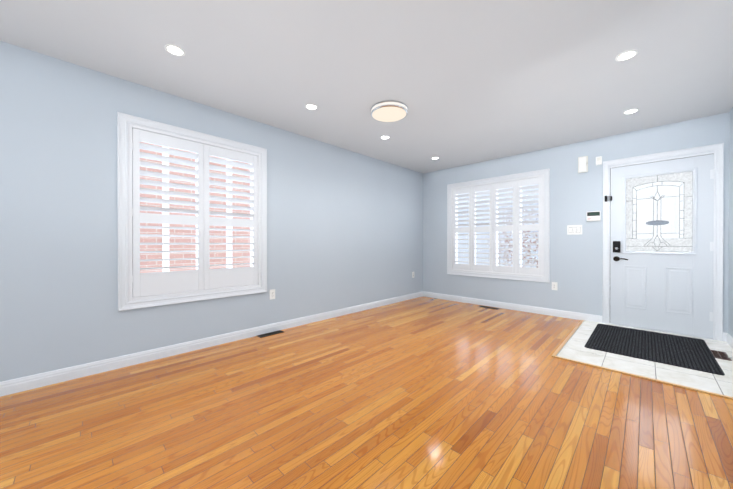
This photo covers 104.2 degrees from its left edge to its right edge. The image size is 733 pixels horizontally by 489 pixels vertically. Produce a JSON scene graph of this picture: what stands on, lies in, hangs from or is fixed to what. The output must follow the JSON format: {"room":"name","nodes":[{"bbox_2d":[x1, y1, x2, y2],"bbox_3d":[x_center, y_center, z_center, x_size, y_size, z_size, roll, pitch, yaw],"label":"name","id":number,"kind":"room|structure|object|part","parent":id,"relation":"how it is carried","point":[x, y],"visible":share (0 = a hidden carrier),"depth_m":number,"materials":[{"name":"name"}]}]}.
{"room":"empty living room","nodes":[
{"label":"empty living room","id":0,"kind":"room"},
{"bbox_2d":[0,41,422,381],"bbox_3d":[-1.303,-0.183,3.357,0.220,2.440,6.720,0,0,44],"label":"wall","id":1,"kind":"structure","parent":0,"point":[344,228],"depth_m":2.38,"materials":[{"name":"paint"}]},
{"bbox_2d":[117,112,266,310],"bbox_3d":[-1.685,-0.277,2.918,0.198,1.664,1.314,0,0,44],"label":"window","id":2,"kind":"structure","parent":1,"relation":"in","point":[203,277],"depth_m":2.75,"materials":[{"name":"white wood"}]},
{"bbox_2d":[132,143,258,282],"bbox_3d":[-1.630,-0.277,2.865,0.008,1.208,1.128,0,0,44],"label":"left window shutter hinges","id":3,"kind":"object","parent":2,"relation":"attached to","point":[132,215],"visible":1,"depth_m":2.46,"materials":[{"name":"white metal"}]},
{"bbox_3d":[-1.730,-0.277,2.962,0.004,1.444,1.094,0,0,44],"label":"glass pane","id":4,"kind":"part","parent":2,"relation":"part of","materials":[{"name":"clear glass"}]},
{"bbox_2d":[139,143,254,269],"bbox_3d":[-1.644,-0.331,2.877,0.087,1.114,1.022,0,0,44],"label":"louvers","id":5,"kind":"object","parent":2,"relation":"attached to","point":[149,147],"visible":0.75,"depth_m":2.77,"materials":[{"name":"white wood"}]},
{"bbox_3d":[-1.730,-0.277,2.962,0.070,1.524,1.174,0,0,44],"label":"sash frame","id":6,"kind":"part","parent":2,"relation":"part of","materials":[{"name":"white plastic"}]},
{"bbox_2d":[0,291,422,396],"bbox_3d":[-1.220,0.988,3.279,0.014,0.097,6.720,0,0,44],"label":"baseboard","id":7,"kind":"structure","parent":1,"relation":"attached to","point":[16,385],"depth_m":2.61,"materials":[{"name":"white wood"}]},
{"bbox_2d":[270,289,274,299],"bbox_3d":[-1.117,0.593,3.388,0.006,0.116,0.072,0,0,44],"label":"outlet","id":8,"kind":"object","parent":1,"relation":"attached to","point":[272,290],"visible":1,"depth_m":3.39,"materials":[{"name":"white plastic"}]},
{"bbox_2d":[0,296,732,488],"bbox_3d":[0.134,1.102,1.956,4.240,0.120,7.160,0,0,44],"label":"floor","id":9,"kind":"structure","parent":0,"point":[423,392],"depth_m":1.72,"materials":[{"name":"brown wood"}]},
{"bbox_2d":[257,330,283,337],"bbox_3d":[-1.108,1.034,3.305,0.098,0.005,0.290,0,0,44],"label":"floor vent","id":10,"kind":"object","parent":9,"relation":"in","point":[276,332],"visible":1,"depth_m":3.31,"materials":[{"name":"grey metal"}]},
{"bbox_2d":[552,320,583,357],"bbox_3d":[2.336,1.032,3.260,0.030,0.009,1.751,0,0,44],"label":"trim","id":11,"kind":"structure","parent":9,"relation":"on","point":[555,353],"depth_m":3.06,"materials":[{"name":"brown wood"}]},
{"bbox_2d":[556,320,732,396],"bbox_3d":[2.797,1.036,2.837,1.225,0.006,1.735,0,0,44],"label":"floor","id":12,"kind":"structure","parent":9,"relation":"on","point":[573,348],"depth_m":2.46,"materials":[{"name":"white tile"}]},
{"bbox_2d":[584,324,724,374],"bbox_3d":[2.907,1.028,2.967,0.890,0.009,1.165,0,0,44],"label":"doormat","id":13,"kind":"object","parent":12,"relation":"on","point":[685,352],"visible":0.98,"depth_m":2.84,"materials":[{"name":"black rubber"}]},
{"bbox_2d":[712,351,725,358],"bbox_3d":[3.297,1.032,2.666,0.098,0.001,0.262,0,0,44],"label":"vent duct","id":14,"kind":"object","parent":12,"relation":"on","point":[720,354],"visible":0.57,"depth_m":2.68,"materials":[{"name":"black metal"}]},
{"bbox_2d":[710,350,731,360],"bbox_3d":[3.297,1.031,2.666,0.106,0.005,0.270,0,0,44],"label":"floor vent","id":15,"kind":"object","parent":12,"relation":"in","point":[724,356],"visible":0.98,"depth_m":2.65,"materials":[{"name":"brown metal"}]},
{"bbox_2d":[556,356,732,399],"bbox_3d":[2.177,1.036,2.211,1.211,0.009,0.028,0,0,44],"label":"trim","id":16,"kind":"structure","parent":9,"relation":"on","point":[631,374],"depth_m":2.19,"materials":[{"name":"brown wood"}]},
{"bbox_2d":[0,0,732,172],"bbox_3d":[0.134,-1.473,1.946,4.240,0.150,7.160,0,0,44],"label":"ceiling","id":17,"kind":"structure","parent":0,"point":[466,82],"depth_m":2.18,"materials":[{"name":"paint"}]},
{"bbox_2d":[165,44,184,55],"bbox_3d":[-1.377,-1.395,2.054,0.124,0.006,0.124,0,0,44],"label":"recessed light","id":18,"kind":"object","parent":17,"relation":"in","point":[175,50],"visible":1,"depth_m":2.05,"materials":[{"name":"white plastic"}]},
{"bbox_2d":[305,104,317,109],"bbox_3d":[-0.559,-1.399,2.904,0.124,0.006,0.124,0,0,44],"label":"recessed light","id":19,"kind":"object","parent":17,"relation":"in","point":[311,106],"visible":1,"depth_m":2.89,"materials":[{"name":"white plastic"}]},
{"bbox_2d":[371,101,407,121],"bbox_3d":[0.235,-1.369,2.966,0.380,0.066,0.380,0,0,44],"label":"flush-mount ceiling light","id":20,"kind":"object","parent":17,"relation":"attached to","point":[388,111],"visible":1,"depth_m":2.89,"materials":[{"name":"white plastic"}]},
{"bbox_2d":[372,107,405,121],"bbox_3d":[0.235,-1.343,2.966,0.358,0.014,0.358,0,0,44],"label":"diffuser","id":21,"kind":"object","parent":20,"relation":"attached to","point":[383,114],"depth_m":2.93,"materials":[{"name":"white plastic"}]},
{"bbox_2d":[615,50,637,60],"bbox_3d":[1.924,-1.396,2.111,0.124,0.006,0.124,0,0,44],"label":"recessed light","id":22,"kind":"object","parent":17,"relation":"in","point":[626,55],"visible":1,"depth_m":2.11,"materials":[{"name":"white plastic"}]},
{"bbox_2d":[623,109,638,113],"bbox_3d":[2.784,-1.399,3.005,0.124,0.006,0.124,0,0,44],"label":"recessed light","id":23,"kind":"object","parent":17,"relation":"in","point":[630,111],"visible":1,"depth_m":3.00,"materials":[{"name":"white plastic"}]},
{"bbox_2d":[423,112,728,332],"bbox_3d":[2.560,0.063,4.433,4.240,2.940,0.220,0,0,44],"label":"wall","id":24,"kind":"structure","parent":0,"point":[576,267],"depth_m":4.01,"materials":[{"name":"paint"}]},
{"bbox_2d":[447,168,549,282],"bbox_3d":[2.145,-0.277,4.790,1.634,1.663,0.198,0,0,44],"label":"window","id":25,"kind":"structure","parent":24,"relation":"in","point":[516,228],"depth_m":4.64,"materials":[{"name":"white wood"}]},
{"bbox_3d":[2.190,-0.277,4.835,1.494,1.523,0.070,0,0,44],"label":"sash frame","id":26,"kind":"part","parent":25,"relation":"part of","materials":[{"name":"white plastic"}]},
{"bbox_2d":[454,185,538,265],"bbox_3d":[2.105,-0.284,4.748,1.342,1.212,0.087,0,0,44],"label":"louvers","id":27,"kind":"object","parent":25,"relation":"attached to","point":[503,204],"visible":0.83,"depth_m":4.64,"materials":[{"name":"white wood"}]},
{"bbox_3d":[2.190,-0.277,4.835,1.414,1.443,0.004,0,0,44],"label":"glass pane","id":28,"kind":"part","parent":25,"relation":"part of","materials":[{"name":"clear glass"}]},
{"bbox_2d":[423,291,601,322],"bbox_3d":[2.109,0.983,4.713,2.767,0.097,0.014,0,0,44],"label":"baseboard","id":29,"kind":"structure","parent":24,"relation":"attached to","point":[560,313],"depth_m":4.43,"materials":[{"name":"white wood"}]},
{"bbox_2d":[552,282,557,289],"bbox_3d":[2.717,0.602,4.123,0.072,0.116,0.006,0,0,44],"label":"outlet","id":30,"kind":"object","parent":24,"relation":"attached to","point":[556,283],"visible":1,"depth_m":4.11,"materials":[{"name":"white plastic"}]},
{"bbox_2d":[567,225,581,234],"bbox_3d":[2.883,-0.204,3.954,0.172,0.132,0.010,0,0,44],"label":"light switch","id":31,"kind":"object","parent":24,"relation":"attached to","point":[574,229],"visible":1,"depth_m":3.95,"materials":[{"name":"white plastic"}]},
{"bbox_2d":[578,156,587,172],"bbox_3d":[2.939,-1.084,3.873,0.106,0.214,0.043,0,0,44],"label":"door chime","id":32,"kind":"object","parent":24,"relation":"attached to","point":[583,164],"visible":0.98,"depth_m":3.86,"materials":[{"name":"white plastic"}]},
{"bbox_2d":[586,211,600,221],"bbox_3d":[3.023,-0.375,3.802,0.146,0.130,0.031,0,0,44],"label":"alarm keypad","id":33,"kind":"object","parent":24,"relation":"attached to","point":[593,216],"visible":0.98,"depth_m":3.79,"materials":[{"name":"white plastic"}]},
{"bbox_2d":[596,156,601,164],"bbox_3d":[3.064,-1.105,3.763,0.065,0.108,0.026,0,0,44],"label":"detector","id":34,"kind":"object","parent":24,"relation":"attached to","point":[599,160],"visible":1,"depth_m":3.75,"materials":[{"name":"white plastic"}]},
{"bbox_2d":[602,143,723,340],"bbox_3d":[3.507,-0.024,3.449,0.995,2.120,0.261,0,0,44],"label":"entry door","id":35,"kind":"structure","parent":24,"relation":"in","point":[663,232],"depth_m":3.35,"materials":[{"name":"white"}]},
{"bbox_3d":[3.478,-0.372,3.414,0.565,0.917,0.005,0,0,44],"label":"glass","id":36,"kind":"part","parent":35,"relation":"part of","materials":[{"name":"glass"}]},
{"bbox_3d":[3.468,-0.372,3.404,0.623,0.975,0.031,0,0,44],"label":"lite frame","id":37,"kind":"part","parent":35,"relation":"part of","materials":[{"name":"white paint"}]},
{"bbox_3d":[3.491,1.028,3.428,0.865,0.016,0.120,0,0,44],"label":"sill","id":38,"kind":"part","parent":35,"relation":"part of","materials":[{"name":"silver metal"}]},
{"bbox_2d":[723,332,727,341],"bbox_3d":[3.823,0.989,3.037,0.038,0.097,0.014,0,0,44],"label":"baseboard","id":39,"kind":"structure","parent":24,"relation":"attached to","point":[725,337],"depth_m":3.04,"materials":[{"name":"white"}]},
{"bbox_2d":[728,107,732,337],"bbox_3d":[1.570,-0.173,0.545,0.220,2.440,6.720,0,0,44],"label":"wall","id":40,"kind":"structure","parent":0,"point":[730,328],"depth_m":2.95,"materials":[{"name":"paint"}]},
{"bbox_2d":[727,333,732,348],"bbox_3d":[1.487,0.998,0.632,0.014,0.097,6.720,0,0,44],"label":"baseboard","id":41,"kind":"structure","parent":40,"relation":"attached to","point":[729,340],"depth_m":2.92,"materials":[{"name":"white wood"}]},
{"label":"outside","id":42,"kind":"structure","parent":0,"visible":0},
{"bbox_2d":[140,142,249,272],"bbox_3d":[-2.395,-1.218,4.546,0.050,5.500,8.500,0,0,44],"label":"brick","id":43,"kind":"object","parent":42,"point":[190,240],"depth_m":4.22,"materials":[{"name":"red brick"}]},
{"bbox_2d":[458,184,537,267],"bbox_3d":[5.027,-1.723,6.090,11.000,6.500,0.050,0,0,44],"label":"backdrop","id":44,"kind":"structure","parent":42,"point":[533,262],"depth_m":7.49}
]}

